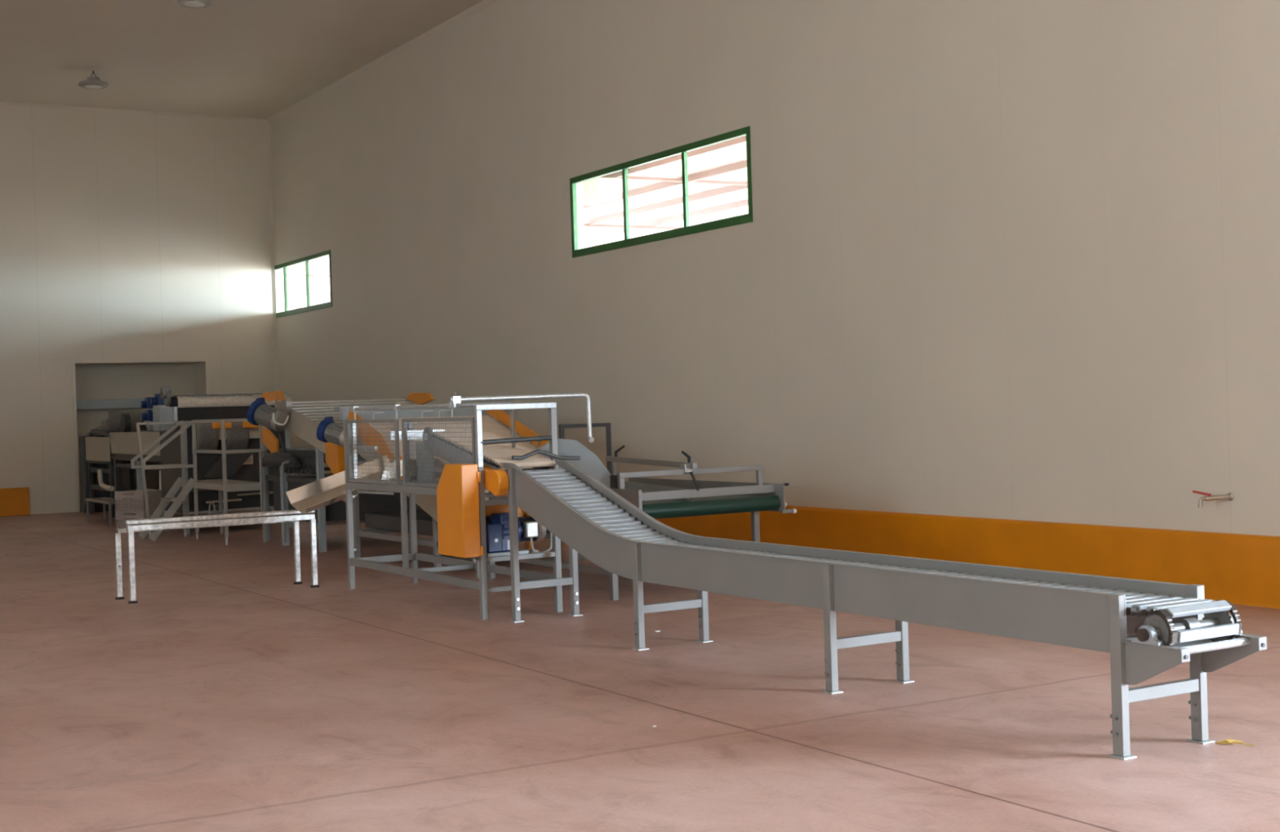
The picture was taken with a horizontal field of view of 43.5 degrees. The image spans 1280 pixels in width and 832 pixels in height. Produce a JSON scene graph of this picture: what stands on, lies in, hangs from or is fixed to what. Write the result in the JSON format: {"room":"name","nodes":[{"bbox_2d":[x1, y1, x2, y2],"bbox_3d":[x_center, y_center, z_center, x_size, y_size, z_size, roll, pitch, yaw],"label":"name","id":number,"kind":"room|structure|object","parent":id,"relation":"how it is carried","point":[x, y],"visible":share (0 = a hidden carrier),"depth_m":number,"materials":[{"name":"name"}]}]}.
{"room":"processing plant","nodes":[
{"label":"processing plant","id":0,"kind":"room"},
{"bbox_2d":[0,104,284,514],"bbox_3d":[-15.766,-1.762,26.483,20.075,7.390,0.850,-2,0,-31],"label":"wall","id":1,"kind":"structure","parent":0,"point":[123,235],"depth_m":29.61,"materials":[{"name":"beige paint"}]},
{"bbox_2d":[0,487,30,516],"bbox_3d":[-17.504,1.751,24.873,15.235,0.496,0.068,-2,0,-31],"label":"baseboard","id":2,"kind":"structure","parent":1,"relation":"attached to","point":[15,501],"depth_m":28.62,"materials":[{"name":"paint"}]},
{"bbox_2d":[31,510,76,514],"bbox_3d":[-10.601,1.743,29.002,0.795,0.035,0.020,-2,0,-31],"label":"trim","id":3,"kind":"structure","parent":1,"relation":"attached to","point":[65,511],"depth_m":28.99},
{"bbox_2d":[75,398,144,409],"bbox_3d":[-9.541,-0.236,30.320,2.392,0.180,0.120,-2,0,-31],"label":"trim","id":4,"kind":"structure","parent":1,"relation":"attached to","point":[131,402],"depth_m":30.01,"materials":[{"name":"grey metal"}]},
{"bbox_2d":[0,101,267,122],"bbox_3d":[-15.727,-5.432,26.029,19.895,0.050,0.050,-2,0,-31],"label":"trim","id":5,"kind":"structure","parent":1,"relation":"attached to","point":[3,103],"depth_m":29.76,"materials":[{"name":"beige paint"}]},
{"bbox_2d":[75,363,195,509],"bbox_3d":[-9.672,0.314,30.573,2.592,2.815,0.100,-2,0,-31],"label":"door","id":6,"kind":"structure","parent":1,"relation":"in","point":[139,380],"depth_m":30.42,"materials":[{"name":"grey metal"}]},
{"bbox_2d":[71,358,209,511],"bbox_3d":[-9.239,0.330,29.846,2.492,2.765,0.032,-2,0,-31],"label":"trim","id":7,"kind":"structure","parent":1,"relation":"attached to","point":[206,360],"depth_m":29.24,"materials":[{"name":"grey metal"}]},
{"bbox_2d":[0,0,484,119],"bbox_3d":[-5.712,-5.744,9.169,20.295,0.150,39.875,-2,0,-31],"label":"ceiling","id":8,"kind":"structure","parent":0,"point":[251,59],"depth_m":24.91,"materials":[{"name":"beige paint"}]},
{"bbox_2d":[78,70,108,88],"bbox_3d":[-8.975,-5.535,26.320,0.470,0.266,0.470,-2,0,-31],"label":"lamp","id":9,"kind":"object","parent":8,"relation":"hanging from","point":[92,82],"visible":1,"depth_m":26.23,"materials":[{"name":"grey metal"}]},
{"bbox_2d":[176,0,212,8],"bbox_3d":[-5.925,-5.601,21.305,0.470,0.266,0.470,-2,0,-31],"label":"lamp","id":10,"kind":"object","parent":8,"relation":"hanging from","point":[186,3],"visible":1,"depth_m":21.27,"materials":[{"name":"grey metal"}]},
{"bbox_2d":[0,509,1279,831],"bbox_3d":[-5.861,1.800,9.858,19.895,0.150,40.975,-2,0,-31],"label":"floor","id":11,"kind":"structure","parent":0,"point":[234,695],"depth_m":8.44,"materials":[{"name":"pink concrete"}]},
{"bbox_2d":[79,413,133,517],"bbox_3d":[-8.774,0.828,28.150,1.562,1.760,2.859,-2,0,-31],"label":"machine","id":12,"kind":"object","parent":11,"relation":"on","point":[96,462],"visible":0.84,"depth_m":27.90,"materials":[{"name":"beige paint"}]},
{"bbox_2d":[85,497,128,525],"bbox_3d":[-8.574,1.531,25.830,0.330,0.370,1.700,-2,0,-31],"label":"stand","id":13,"kind":"object","parent":11,"relation":"on","point":[104,500],"visible":0.74,"depth_m":25.92,"materials":[{"name":"grey paint"}]},
{"bbox_2d":[115,510,164,530],"bbox_3d":[-7.434,1.547,23.866,0.618,0.290,0.418,-2,0,31],"label":"plastic crate","id":14,"kind":"object","parent":11,"relation":"on","point":[120,517],"visible":0.34,"depth_m":23.73,"materials":[{"name":"grey plastic"}]},
{"bbox_2d":[114,489,161,511],"bbox_3d":[-7.444,1.255,23.864,0.618,0.290,0.418,-2,0,31],"label":"plastic crate","id":15,"kind":"object","parent":14,"relation":"on","point":[131,500],"visible":0.8,"depth_m":23.70,"materials":[{"name":"grey plastic"}]},
{"bbox_2d":[107,393,271,511],"bbox_3d":[-7.771,0.670,26.661,1.650,2.030,5.250,-2,0,-31],"label":"machine","id":16,"kind":"object","parent":11,"relation":"on","point":[124,445],"visible":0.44,"depth_m":25.70,"materials":[{"name":"beige paint"}]},
{"bbox_2d":[130,417,266,544],"bbox_3d":[-5.891,0.856,21.288,1.223,1.606,2.045,-2,0,-31],"label":"access platform","id":17,"kind":"object","parent":11,"relation":"on","point":[225,485],"visible":0.91,"depth_m":21.53,"materials":[{"name":"grey paint"}]},
{"bbox_2d":[114,509,319,603],"bbox_3d":[-3.898,1.268,14.802,1.779,0.735,0.497,-2,0,-31],"label":"metal stand","id":18,"kind":"object","parent":11,"relation":"on","point":[261,517],"visible":1,"depth_m":14.60,"materials":[{"name":"grey metal"}]},
{"bbox_2d":[152,386,293,534],"bbox_3d":[-6.053,0.608,23.163,1.870,2.090,1.540,-2,0,-31],"label":"machine","id":19,"kind":"object","parent":11,"relation":"on","point":[244,435],"visible":0.67,"depth_m":22.69,"materials":[{"name":"grey metal"}]},
{"bbox_2d":[177,404,275,421],"bbox_3d":[-5.792,-0.044,22.861,1.590,0.190,0.020,-2,0,-31],"label":"conveyor","id":20,"kind":"object","parent":19,"relation":"hanging from","point":[185,412],"depth_m":22.70,"materials":[{"name":"black rubber"}]},
{"bbox_2d":[246,391,434,551],"bbox_3d":[-3.618,0.629,19.901,2.280,1.935,3.125,-2,0,-31],"label":"machine","id":21,"kind":"object","parent":11,"relation":"on","point":[302,419],"visible":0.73,"depth_m":19.62,"materials":[{"name":"beige paint"}]},
{"bbox_2d":[316,404,611,572],"bbox_3d":[-2.008,0.705,17.292,2.326,1.712,3.204,-2,0,-31],"label":"machine","id":22,"kind":"object","parent":11,"relation":"on","point":[497,422],"visible":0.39,"depth_m":17.75,"materials":[{"name":"beige paint"}]},
{"bbox_2d":[342,391,594,619],"bbox_3d":[-1.446,0.685,13.734,1.418,1.760,3.215,-2,0,-31],"label":"metal frame","id":23,"kind":"object","parent":11,"relation":"on","point":[467,527],"visible":0.97,"depth_m":12.74,"materials":[{"name":"grey paint"}]},
{"bbox_2d":[285,455,403,513],"bbox_3d":[-2.733,0.636,15.090,1.076,0.491,0.510,-2,0,-31],"label":"chute","id":24,"kind":"object","parent":23,"relation":"attached to","point":[305,499],"visible":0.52,"depth_m":15.11,"materials":[{"name":"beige metal"}]},
{"bbox_2d":[487,438,796,600],"bbox_3d":[-0.200,0.844,14.569,2.093,1.355,2.939,-2,0,-31],"label":"conveyor","id":25,"kind":"object","parent":11,"relation":"on","point":[659,498],"visible":0.7,"depth_m":13.68,"materials":[{"name":"grey metal"}]},
{"bbox_2d":[500,459,1266,759],"bbox_3d":[0.831,0.917,9.649,0.592,1.202,6.520,-2,0,-31],"label":"conveyor","id":26,"kind":"object","parent":11,"relation":"on","point":[1169,625],"visible":1,"depth_m":8.52,"materials":[{"name":"grey metal"}]},
{"bbox_2d":[1215,738,1254,746],"bbox_3d":[2.679,1.464,7.215,0.166,0.020,0.075,-2,0,23],"label":"straw wisp","id":27,"kind":"object","parent":11,"relation":"on","point":[1228,740],"visible":1,"depth_m":7.21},
{"bbox_2d":[271,0,1279,536],"bbox_3d":[3.054,-2.275,14.276,0.180,7.390,39.375,-2,0,-31],"label":"wall","id":28,"kind":"structure","parent":0,"point":[1015,260],"depth_m":15.69,"materials":[{"name":"beige paint"}]},
{"bbox_2d":[266,120,279,391],"bbox_3d":[-7.090,-2.058,31.113,0.060,7.390,0.060,-2,0,-31],"label":"trim","id":29,"kind":"structure","parent":28,"relation":"attached to","point":[268,124],"depth_m":31.11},
{"bbox_2d":[274,249,332,317],"bbox_3d":[-6.264,-2.426,29.798,0.062,1.010,3.172,-2,0,-31],"label":"window","id":30,"kind":"structure","parent":28,"relation":"in","point":[309,308],"depth_m":29.55,"materials":[{"name":"green metal"}]},
{"bbox_2d":[266,0,498,122],"bbox_3d":[-0.487,-5.859,19.779,0.070,0.070,26.375,-2,0,-31],"label":"trim","id":31,"kind":"structure","parent":28,"relation":"attached to","point":[485,3],"depth_m":25.74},
{"bbox_2d":[569,125,752,257],"bbox_3d":[0.173,-2.577,18.964,0.062,1.027,4.073,-2,0,-31],"label":"window","id":32,"kind":"structure","parent":28,"relation":"in","point":[686,229],"depth_m":18.73,"materials":[{"name":"green metal"}]},
{"bbox_2d":[291,474,1279,608],"bbox_3d":[0.206,1.225,19.025,0.068,0.516,28.225,-2,0,-31],"label":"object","id":33,"kind":"structure","parent":28,"relation":"attached to","point":[1243,569],"depth_m":13.62,"materials":[{"name":"paint"}]},
{"bbox_2d":[1192,490,1234,507],"bbox_3d":[4.281,0.615,11.977,0.297,0.128,0.056,-2,0,0],"label":"tap","id":34,"kind":"object","parent":28,"relation":"attached to","point":[1229,496],"visible":1,"depth_m":11.96,"materials":[{"name":"silver metal"}]},
{"label":"outside","id":35,"kind":"structure","parent":0,"visible":0},
{"bbox_3d":[31.048,0.556,35.892,69.800,0.140,150.000,-2,0,-31],"label":"paving","id":36,"kind":"object","parent":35,"visible":0},
{"bbox_2d":[286,135,748,310],"bbox_3d":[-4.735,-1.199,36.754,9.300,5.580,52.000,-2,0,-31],"label":"window panes","id":37,"kind":"object","parent":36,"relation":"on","point":[717,180],"visible":0.2,"depth_m":29.11,"materials":[{"name":"glass"}]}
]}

